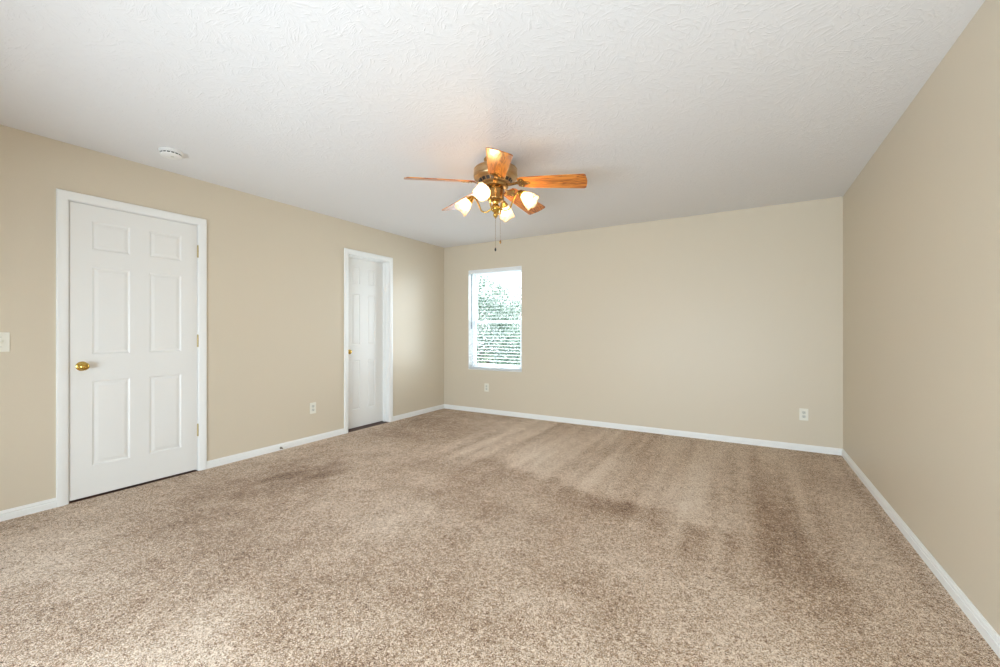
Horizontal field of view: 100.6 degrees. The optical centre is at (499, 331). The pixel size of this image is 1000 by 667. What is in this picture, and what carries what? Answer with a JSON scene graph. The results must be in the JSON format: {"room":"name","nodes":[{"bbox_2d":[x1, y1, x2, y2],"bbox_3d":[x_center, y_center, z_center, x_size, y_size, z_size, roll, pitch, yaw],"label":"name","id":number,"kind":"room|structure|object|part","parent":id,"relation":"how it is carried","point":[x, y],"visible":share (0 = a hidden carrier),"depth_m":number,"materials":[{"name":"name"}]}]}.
{"room":"empty bedroom","nodes":[
{"label":"empty bedroom","id":0,"kind":"room"},
{"bbox_2d":[0,125,443,510],"bbox_3d":[-2.503,-0.053,3.700,0.150,2.450,6.528,0,0,31],"label":"wall","id":1,"kind":"structure","parent":0,"point":[275,270],"depth_m":3.75,"materials":[{"name":"beige paint"}]},
{"bbox_2d":[0,332,9,351],"bbox_3d":[-3.078,0.065,2.561,0.017,0.121,0.073,0,0,31],"label":"light switch","id":2,"kind":"object","parent":1,"relation":"attached to","point":[4,336],"visible":1,"depth_m":2.58,"materials":[{"name":"white plastic"}]},
{"bbox_2d":[0,498,56,521],"bbox_3d":[-3.487,1.140,1.872,0.014,0.063,2.080,0,0,31],"label":"baseboard","id":3,"kind":"structure","parent":1,"relation":"attached to","point":[7,514],"depth_m":2.65,"materials":[{"name":"white paint"}]},
{"bbox_2d":[56,188,206,506],"bbox_3d":[-2.776,0.109,3.179,0.210,2.125,0.895,0,0,31],"label":"door","id":4,"kind":"structure","parent":1,"relation":"in","point":[131,279],"depth_m":3.08,"materials":[{"name":"white paint"},{"name":"polished brass"}]},
{"bbox_3d":[-2.876,0.241,2.866,0.064,0.065,0.065,0,0,31],"label":"knob","id":5,"kind":"part","parent":4,"relation":"part of","materials":[{"name":"gold metal"}]},
{"bbox_2d":[207,428,344,468],"bbox_3d":[-2.144,1.140,4.148,0.014,0.063,1.415,0,0,31],"label":"baseboard","id":6,"kind":"structure","parent":1,"relation":"attached to","point":[257,452],"depth_m":4.01,"materials":[{"name":"white paint"}]},
{"bbox_2d":[310,402,315,413],"bbox_3d":[-1.989,0.815,4.416,0.007,0.117,0.072,0,0,31],"label":"electrical outlet","id":7,"kind":"object","parent":1,"relation":"attached to","point":[312,405],"visible":1,"depth_m":4.41,"materials":[{"name":"white plastic"}]},
{"bbox_2d":[344,248,392,433],"bbox_3d":[-1.655,0.107,5.120,0.167,2.130,0.756,0,0,31],"label":"door","id":8,"kind":"structure","parent":1,"relation":"in","point":[368,277],"depth_m":5.17,"materials":[{"name":"white paint"},{"name":"polished brass"}]},
{"bbox_3d":[-1.699,0.133,5.146,0.035,2.057,0.630,0,0,31],"label":"panel","id":9,"kind":"part","parent":8,"relation":"part of","materials":[{"name":"white paint"}]},
{"bbox_3d":[-1.666,0.137,5.126,0.038,2.070,0.636,0,0,31],"label":"stop moulding","id":10,"kind":"part","parent":8,"relation":"part of","materials":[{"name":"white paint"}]},
{"bbox_2d":[393,404,443,420],"bbox_3d":[-1.125,1.140,5.874,0.014,0.063,1.082,0,0,31],"label":"baseboard","id":11,"kind":"structure","parent":1,"relation":"attached to","point":[422,411],"depth_m":5.81,"materials":[{"name":"white paint"}]},
{"bbox_2d":[0,0,984,247],"bbox_3d":[-0.755,-1.328,2.668,5.910,0.100,6.528,0,0,31],"label":"ceiling","id":12,"kind":"structure","parent":0,"point":[667,109],"depth_m":2.21,"materials":[{"name":"white paint"}]},
{"bbox_2d":[158,147,182,159],"bbox_3d":[-2.332,-1.255,2.941,0.140,0.046,0.140,0,0,31],"label":"smoke detector","id":13,"kind":"object","parent":12,"relation":"attached to","point":[167,152],"visible":1,"depth_m":2.91,"materials":[{"name":"white plastic"}]},
{"bbox_2d":[404,147,586,250],"bbox_3d":[-0.028,-0.930,3.036,1.290,0.696,1.252,0,0,0],"label":"ceiling fan","id":14,"kind":"object","parent":12,"relation":"hanging from","point":[494,175],"visible":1,"depth_m":2.99,"materials":[{"name":"brown wood"}]},
{"bbox_3d":[-0.424,-1.070,2.930,0.500,0.006,0.166,-5,17,-21],"label":"blade","id":15,"kind":"part","parent":14,"relation":"part of","materials":[{"name":"brown wood"}]},
{"bbox_3d":[-0.294,-1.070,3.403,0.166,0.006,0.500,-19,7,-38],"label":"blade","id":16,"kind":"part","parent":14,"relation":"part of","materials":[{"name":"brown wood"}]},
{"bbox_3d":[-0.283,-0.944,3.166,0.133,0.145,0.127,0,0,-16],"label":"lamp shade","id":17,"kind":"part","parent":14,"relation":"part of","materials":[{"name":"white glass"}]},
{"bbox_3d":[-0.111,-0.938,2.837,0.129,0.127,0.131,0,0,18],"label":"lamp shade","id":18,"kind":"part","parent":14,"relation":"part of","materials":[{"name":"white glass"}]},
{"bbox_3d":[-0.134,-0.954,3.110,0.158,0.138,0.012,0,0,18],"label":"lamp arm","id":19,"kind":"part","parent":14,"relation":"part of","materials":[{"name":"gold metal"}]},
{"bbox_3d":[-0.106,-0.947,2.852,0.059,0.058,0.094,0,0,18],"label":"light bulb","id":20,"kind":"part","parent":14,"relation":"part of","materials":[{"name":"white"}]},
{"bbox_3d":[-0.033,-0.795,3.017,0.003,0.376,0.003,0,0,0],"label":"pull chain","id":21,"kind":"part","parent":14,"relation":"part of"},
{"bbox_3d":[-0.014,-1.070,2.659,0.166,0.006,0.500,15,4,-4],"label":"blade","id":22,"kind":"part","parent":14,"relation":"part of","materials":[{"name":"brown wood"}]},
{"bbox_3d":[0.056,-0.944,3.327,0.127,0.145,0.133,0,0,-16],"label":"lamp shade","id":23,"kind":"part","parent":14,"relation":"part of","materials":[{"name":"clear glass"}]},
{"bbox_3d":[0.068,-0.954,3.044,0.158,0.138,0.012,0,0,18],"label":"lamp arm","id":24,"kind":"part","parent":14,"relation":"part of","materials":[{"name":"gold metal"}]},
{"bbox_3d":[0.197,-1.070,3.426,0.166,0.006,0.500,-17,-14,31],"label":"blade","id":25,"kind":"part","parent":14,"relation":"part of","materials":[{"name":"brown wood"}]},
{"bbox_3d":[0.217,-0.944,2.987,0.133,0.145,0.127,0,0,-16],"label":"lamp shade","id":26,"kind":"part","parent":14,"relation":"part of","materials":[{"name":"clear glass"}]},
{"bbox_3d":[0.370,-1.070,2.966,0.500,0.006,0.166,5,-14,15],"label":"blade","id":27,"kind":"part","parent":14,"relation":"part of","materials":[{"name":"brown wood"}]},
{"bbox_2d":[0,408,999,666],"bbox_3d":[-0.776,1.172,2.681,5.660,0.001,6.228,0,0,31],"label":"floor","id":28,"kind":"structure","parent":0,"point":[444,537],"depth_m":2.12,"materials":[{"name":"carpet"}]},
{"bbox_2d":[444,196,842,448],"bbox_3d":[1.232,-0.053,5.199,4.760,2.450,0.150,0,0,31],"label":"wall","id":29,"kind":"structure","parent":0,"point":[727,323],"depth_m":4.65,"materials":[{"name":"beige paint"}]},
{"bbox_2d":[484,383,488,391],"bbox_3d":[-0.194,0.803,5.949,0.072,0.117,0.007,0,0,31],"label":"electrical outlet","id":30,"kind":"object","parent":29,"relation":"attached to","point":[486,385],"visible":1,"depth_m":5.95,"materials":[{"name":"white plastic"}]},
{"bbox_2d":[468,266,521,371],"bbox_3d":[-0.047,-0.168,5.952,0.885,1.450,0.154,0,0,31],"label":"window","id":31,"kind":"structure","parent":29,"relation":"in","point":[471,332],"depth_m":6.13,"materials":[{"name":"white plastic"}]},
{"bbox_2d":[469,266,520,370],"bbox_3d":[-0.071,-0.178,5.912,0.869,1.439,0.069,0,0,31],"label":"window blind","id":32,"kind":"object","parent":31,"relation":"attached to","point":[514,268],"visible":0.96,"depth_m":5.92,"materials":[{"name":"white plastic"}]},
{"bbox_3d":[-0.329,-0.161,6.072,0.002,1.378,0.054,0,0,31],"label":"ladder cord","id":33,"kind":"part","parent":32,"relation":"part of","materials":[{"name":"white fabric"}]},
{"bbox_3d":[-0.067,0.535,5.918,0.867,0.014,0.050,0,0,31],"label":"rail","id":34,"kind":"part","parent":32,"relation":"part of","materials":[{"name":"white plastic"}]},
{"bbox_3d":[-0.067,0.550,5.919,0.885,0.012,0.078,0,0,31],"label":"sill","id":35,"kind":"part","parent":31,"relation":"part of","materials":[{"name":"white paint"}]},
{"bbox_3d":[-0.033,0.182,5.976,0.815,0.680,0.026,0,0,31],"label":"sash","id":36,"kind":"part","parent":31,"relation":"part of","materials":[{"name":"white plastic"}]},
{"bbox_3d":[-0.018,-0.492,6.001,0.815,0.732,0.024,0,0,31],"label":"sash","id":37,"kind":"part","parent":31,"relation":"part of","materials":[{"name":"white plastic"}]},
{"bbox_2d":[444,404,841,455],"bbox_3d":[1.190,1.140,5.128,4.760,0.063,0.014,0,0,31],"label":"baseboard","id":38,"kind":"structure","parent":29,"relation":"attached to","point":[784,445],"depth_m":4.71,"materials":[{"name":"white paint"}]},
{"bbox_2d":[799,408,807,420],"bbox_3d":[2.983,0.815,4.075,0.072,0.117,0.007,0,0,31],"label":"electrical outlet","id":39,"kind":"object","parent":29,"relation":"attached to","point":[803,413],"visible":1,"depth_m":4.07,"materials":[{"name":"white plastic"}]},
{"bbox_2d":[843,0,999,635],"bbox_3d":[1.726,-0.053,1.204,0.150,2.450,6.528,0,0,31],"label":"wall","id":40,"kind":"structure","parent":0,"point":[921,218],"depth_m":1.99,"materials":[{"name":"beige paint"}]},
{"bbox_2d":[842,449,999,657],"bbox_3d":[1.655,1.140,1.246,0.014,0.063,6.228,0,0,31],"label":"baseboard","id":41,"kind":"structure","parent":40,"relation":"attached to","point":[981,624],"depth_m":1.97,"materials":[{"name":"white paint"}]},
{"label":"outside","id":42,"kind":"structure","parent":0,"visible":0},
{"bbox_3d":[19.192,4.262,32.524,90.000,0.200,64.472,0,0,31],"label":"ground","id":43,"kind":"structure","parent":42,"visible":0},
{"bbox_2d":[477,275,520,365],"bbox_3d":[-1.034,0.945,14.769,6.904,6.453,4.959,0,0,37],"label":"tree","id":44,"kind":"object","parent":43,"relation":"on","point":[497,329],"visible":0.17,"depth_m":13.74,"materials":[{"name":"green plant"}]}
]}

